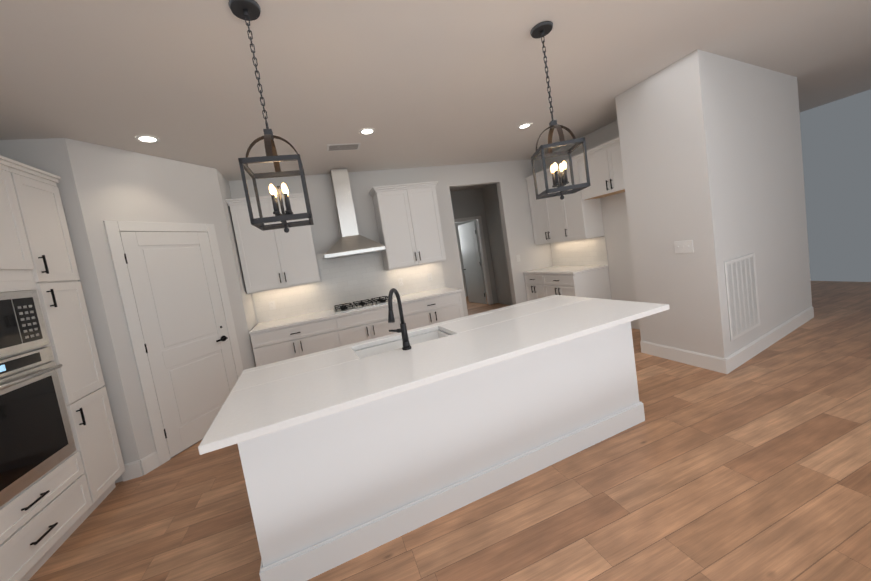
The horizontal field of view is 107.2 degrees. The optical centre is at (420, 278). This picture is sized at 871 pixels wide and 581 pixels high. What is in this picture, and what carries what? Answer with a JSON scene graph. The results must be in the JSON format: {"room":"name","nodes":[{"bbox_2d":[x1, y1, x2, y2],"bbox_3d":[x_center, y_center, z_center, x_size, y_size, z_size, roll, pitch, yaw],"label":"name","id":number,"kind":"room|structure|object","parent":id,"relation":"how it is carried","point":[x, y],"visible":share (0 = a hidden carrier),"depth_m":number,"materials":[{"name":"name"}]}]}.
{"room":"kitchen","nodes":[
{"label":"kitchen","id":0,"kind":"room"},
{"bbox_2d":[0,138,256,482],"bbox_3d":[-2.930,0.065,3.453,1.630,3.300,1.665,-10,4,-17],"label":"wall","id":1,"kind":"structure","parent":0,"point":[97,185],"depth_m":2.77,"materials":[{"name":"paint"}]},
{"bbox_2d":[122,451,159,481],"bbox_3d":[-2.252,1.570,3.350,0.952,0.140,1.016,-10,4,-17],"label":"baseboard","id":2,"kind":"structure","parent":1,"relation":"attached to","point":[143,466],"depth_m":2.77,"materials":[{"name":"paint"}]},
{"bbox_2d":[103,220,242,464],"bbox_3d":[-2.358,0.539,3.269,0.628,2.215,0.775,-10,4,-17],"label":"door frame","id":3,"kind":"structure","parent":1,"relation":"attached to","point":[113,229],"depth_m":2.89,"materials":[{"name":"paint"}]},
{"bbox_2d":[120,232,237,457],"bbox_3d":[-2.346,0.579,3.267,0.515,2.109,0.636,-10,4,-17],"label":"pantry door","id":4,"kind":"structure","parent":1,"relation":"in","point":[175,289],"depth_m":3.19,"materials":[{"name":"paint"}]},
{"bbox_2d":[229,159,552,323],"bbox_3d":[0.010,-0.528,5.194,5.130,3.300,0.115,-10,4,-17],"label":"wall","id":5,"kind":"structure","parent":0,"point":[508,178],"depth_m":5.26,"materials":[{"name":"paint"}]},
{"bbox_2d":[226,193,319,293],"bbox_3d":[-1.927,-0.469,4.314,0.998,1.193,0.378,-10,4,-17],"label":"upper cabinet","id":6,"kind":"object","parent":5,"relation":"attached to","point":[274,259],"visible":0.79,"depth_m":4.16,"materials":[{"name":"paint"}]},
{"bbox_2d":[253,251,444,322],"bbox_3d":[-0.916,0.429,4.855,2.809,1.750,0.006,-10,4,-17],"label":"backsplash","id":7,"kind":"structure","parent":5,"relation":"attached to","point":[351,279],"depth_m":4.78,"materials":[{"name":"tile"}]},
{"bbox_2d":[269,301,275,309],"bbox_3d":[-2.075,0.381,4.475,0.075,0.118,0.008,-10,4,-17],"label":"outlet","id":8,"kind":"object","parent":7,"relation":"attached to","point":[272,305],"visible":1,"depth_m":4.47,"materials":[{"name":"white plastic"}]},
{"bbox_2d":[398,278,402,285],"bbox_3d":[-0.319,0.064,5.029,0.075,0.118,0.008,-10,4,-17],"label":"outlet","id":9,"kind":"object","parent":7,"relation":"attached to","point":[400,281],"visible":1,"depth_m":5.03,"materials":[{"name":"white plastic"}]},
{"bbox_2d":[427,273,431,280],"bbox_3d":[0.142,-0.020,5.175,0.075,0.118,0.008,-10,4,-17],"label":"outlet","id":10,"kind":"object","parent":7,"relation":"attached to","point":[429,275],"visible":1,"depth_m":5.17,"materials":[{"name":"white plastic"}]},
{"bbox_2d":[324,168,384,259],"bbox_3d":[-1.045,-0.933,4.513,0.820,1.223,0.500,-10,4,-17],"label":"range hood","id":11,"kind":"object","parent":5,"relation":"attached to","point":[351,241],"visible":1,"depth_m":4.51,"materials":[{"name":"silver metal"}]},
{"bbox_2d":[369,181,445,269],"bbox_3d":[-0.174,-0.786,4.867,0.993,1.193,0.378,-10,4,-17],"label":"upper cabinet","id":12,"kind":"object","parent":5,"relation":"attached to","point":[408,224],"visible":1,"depth_m":4.72,"materials":[{"name":"paint"}]},
{"bbox_2d":[449,188,467,310],"bbox_3d":[0.639,-0.255,5.402,0.004,2.535,0.116,-10,4,-17],"label":"trim","id":13,"kind":"structure","parent":5,"relation":"attached to","point":[458,249],"depth_m":5.33,"materials":[{"name":"paint"}]},
{"bbox_2d":[0,0,870,190],"bbox_3d":[0.369,-1.723,3.118,13.000,0.100,15.000,-10,4,-17],"label":"ceiling","id":14,"kind":"structure","parent":0,"point":[420,83],"depth_m":2.39,"materials":[{"name":"paint"}]},
{"bbox_2d":[135,135,159,142],"bbox_3d":[-2.381,-1.210,2.796,0.164,0.006,0.164,-10,4,-17],"label":"recessed light","id":15,"kind":"object","parent":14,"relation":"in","point":[146,139],"visible":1,"depth_m":2.79,"materials":[{"name":"white plastic"}]},
{"bbox_2d":[228,0,313,232],"bbox_3d":[-0.795,-0.799,1.651,0.283,1.135,0.283,-10,4,-17],"label":"pendant light","id":16,"kind":"object","parent":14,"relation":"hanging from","point":[248,10],"visible":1,"depth_m":1.62,"materials":[{"name":"grey metal"}]},
{"bbox_2d":[327,143,360,150],"bbox_3d":[-0.894,-1.512,3.706,0.380,0.008,0.200,-10,4,-17],"label":"ceiling vent","id":17,"kind":"object","parent":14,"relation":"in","point":[340,147],"visible":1,"depth_m":3.69,"materials":[{"name":"white plastic"}]},
{"bbox_2d":[359,128,374,134],"bbox_3d":[-0.565,-1.539,3.370,0.164,0.006,0.164,-10,4,-17],"label":"recessed light","id":18,"kind":"object","parent":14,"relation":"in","point":[367,131],"visible":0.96,"depth_m":3.36,"materials":[{"name":"white plastic"}]},
{"bbox_2d":[518,123,531,128],"bbox_3d":[1.276,-1.872,3.951,0.164,0.006,0.164,-10,4,-17],"label":"recessed light","id":19,"kind":"object","parent":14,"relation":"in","point":[525,125],"visible":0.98,"depth_m":3.95,"materials":[{"name":"white plastic"}]},
{"bbox_2d":[530,21,590,199],"bbox_3d":[0.892,-1.104,2.183,0.362,1.135,0.362,-10,4,-17],"label":"pendant light","id":20,"kind":"object","parent":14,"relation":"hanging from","point":[541,29],"visible":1,"depth_m":2.17,"materials":[{"name":"grey metal"}]},
{"bbox_2d":[28,281,870,580],"bbox_3d":[0.826,1.183,3.337,13.000,0.050,15.000,-10,4,-17],"label":"floor","id":21,"kind":"structure","parent":0,"point":[756,467],"depth_m":1.87,"materials":[{"name":"brown wood"}]},
{"bbox_2d":[0,155,91,580],"bbox_3d":[-2.673,0.537,1.698,0.666,2.550,0.895,-10,4,-17],"label":"tall cabinet","id":22,"kind":"object","parent":21,"relation":"on","point":[40,522],"visible":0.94,"depth_m":2.00,"materials":[{"name":"paint"}]},
{"bbox_2d":[0,346,75,506],"bbox_3d":[-2.562,0.881,1.772,0.577,0.748,0.780,-10,4,-17],"label":"wall oven","id":23,"kind":"object","parent":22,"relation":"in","point":[36,439],"visible":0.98,"depth_m":1.95,"materials":[{"name":"grey"}]},
{"bbox_2d":[0,290,49,357],"bbox_3d":[-2.637,0.311,1.733,0.448,0.376,0.780,-10,4,-17],"label":"microwave","id":24,"kind":"object","parent":23,"relation":"on","point":[22,327],"visible":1,"depth_m":2.00,"materials":[{"name":"grey metal"}]},
{"bbox_2d":[8,160,124,523],"bbox_3d":[-2.873,0.522,2.321,0.666,2.550,0.408,-10,4,-17],"label":"pantry cabinet","id":25,"kind":"object","parent":21,"relation":"on","point":[58,286],"visible":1,"depth_m":2.37,"materials":[{"name":"paint"}]},
{"bbox_2d":[249,287,463,366],"bbox_3d":[-0.750,0.847,4.563,2.811,0.920,0.670,-10,4,-17],"label":"base cabinet","id":26,"kind":"object","parent":21,"relation":"on","point":[288,338],"visible":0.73,"depth_m":4.20,"materials":[{"name":"paint"}]},
{"bbox_2d":[333,296,394,313],"bbox_3d":[-0.827,0.364,4.567,0.820,0.052,0.520,-10,4,-17],"label":"cooktop","id":27,"kind":"object","parent":26,"relation":"in","point":[355,306],"visible":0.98,"depth_m":4.46,"materials":[{"name":"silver metal"}]},
{"bbox_2d":[198,295,669,580],"bbox_3d":[0.300,0.857,2.224,2.795,0.920,1.178,-10,4,-17],"label":"kitchen island","id":28,"kind":"object","parent":21,"relation":"on","point":[346,453],"visible":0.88,"depth_m":1.83,"materials":[{"name":"paint"}]},
{"bbox_2d":[388,288,410,349],"bbox_3d":[-0.146,0.267,1.988,0.159,0.415,0.270,-10,4,-17],"label":"faucet","id":29,"kind":"object","parent":28,"relation":"on","point":[402,330],"visible":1,"depth_m":2.06,"materials":[{"name":"black metal"}]},
{"bbox_2d":[354,330,449,358],"bbox_3d":[-0.106,0.581,2.340,0.718,0.193,0.381,-10,4,-17],"label":"sink","id":30,"kind":"object","parent":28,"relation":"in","point":[389,346],"visible":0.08,"depth_m":2.48,"materials":[{"name":"white ceramic"}]},
{"bbox_2d":[523,265,611,300],"bbox_3d":[2.367,0.302,5.280,0.686,0.920,1.174,-10,4,-17],"label":"base cabinet","id":31,"kind":"object","parent":21,"relation":"on","point":[590,281],"visible":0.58,"depth_m":4.82,"materials":[{"name":"paint"}]},
{"bbox_2d":[640,306,813,373],"bbox_3d":[3.737,0.605,3.658,2.290,0.140,0.816,-10,4,-17],"label":"baseboard","id":32,"kind":"object","parent":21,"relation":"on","point":[735,360],"visible":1,"depth_m":3.29,"materials":[{"name":"paint"}]},
{"bbox_2d":[454,216,492,304],"bbox_3d":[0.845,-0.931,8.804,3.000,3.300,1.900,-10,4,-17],"label":"door frame","id":33,"kind":"structure","parent":0,"point":[460,255],"depth_m":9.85,"materials":[{"name":"paint"}]},
{"bbox_2d":[458,221,486,303],"bbox_3d":[1.312,-0.382,8.414,0.171,2.110,0.804,-10,4,-17],"label":"room door","id":34,"kind":"structure","parent":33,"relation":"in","point":[472,269],"depth_m":8.36,"materials":[{"name":"paint"}]},
{"bbox_2d":[450,183,512,304],"bbox_3d":[0.881,-0.777,6.674,2.550,3.300,2.185,-10,4,-17],"label":"wall","id":35,"kind":"structure","parent":0,"point":[483,202],"depth_m":7.75,"materials":[{"name":"paint"}]},
{"bbox_2d":[540,120,639,329],"bbox_3d":[2.710,-0.927,4.854,0.120,3.300,2.160,-10,4,-17],"label":"wall","id":36,"kind":"structure","parent":0,"point":[618,243],"depth_m":4.59,"materials":[{"name":"paint"}]},
{"bbox_2d":[525,156,603,244],"bbox_3d":[2.277,-1.198,5.220,0.378,1.193,1.162,-10,4,-17],"label":"upper cabinet","id":37,"kind":"object","parent":36,"relation":"attached to","point":[571,217],"visible":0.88,"depth_m":5.01,"materials":[{"name":"paint"}]},
{"bbox_2d":[550,237,607,265],"bbox_3d":[2.582,-0.419,5.333,0.006,0.425,1.175,-10,4,-17],"label":"backsplash","id":38,"kind":"structure","parent":36,"relation":"attached to","point":[590,251],"depth_m":5.25,"materials":[{"name":"tile"}]},
{"bbox_2d":[575,137,624,199],"bbox_3d":[2.561,-1.447,4.178,0.378,0.636,0.980,-10,4,-17],"label":"upper cabinet","id":39,"kind":"object","parent":36,"relation":"attached to","point":[605,167],"visible":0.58,"depth_m":4.22,"materials":[{"name":"paint"}]},
{"bbox_2d":[615,49,811,358],"bbox_3d":[3.509,-0.955,3.554,2.300,3.300,0.800,-10,4,-17],"label":"wall","id":40,"kind":"structure","parent":0,"point":[711,153],"depth_m":3.21,"materials":[{"name":"paint"}]},
{"bbox_2d":[674,240,693,252],"bbox_3d":[2.537,-0.301,3.105,0.016,0.120,0.165,-10,4,-17],"label":"light switch","id":41,"kind":"object","parent":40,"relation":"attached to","point":[686,246],"visible":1,"depth_m":3.10,"materials":[{"name":"white plastic"}]},
{"bbox_2d":[724,253,760,340],"bbox_3d":[3.117,0.165,3.105,0.629,0.742,0.109,-10,4,-17],"label":"air vent","id":42,"kind":"object","parent":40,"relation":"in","point":[742,294],"visible":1,"depth_m":3.09,"materials":[{"name":"grey metal"}]}
]}

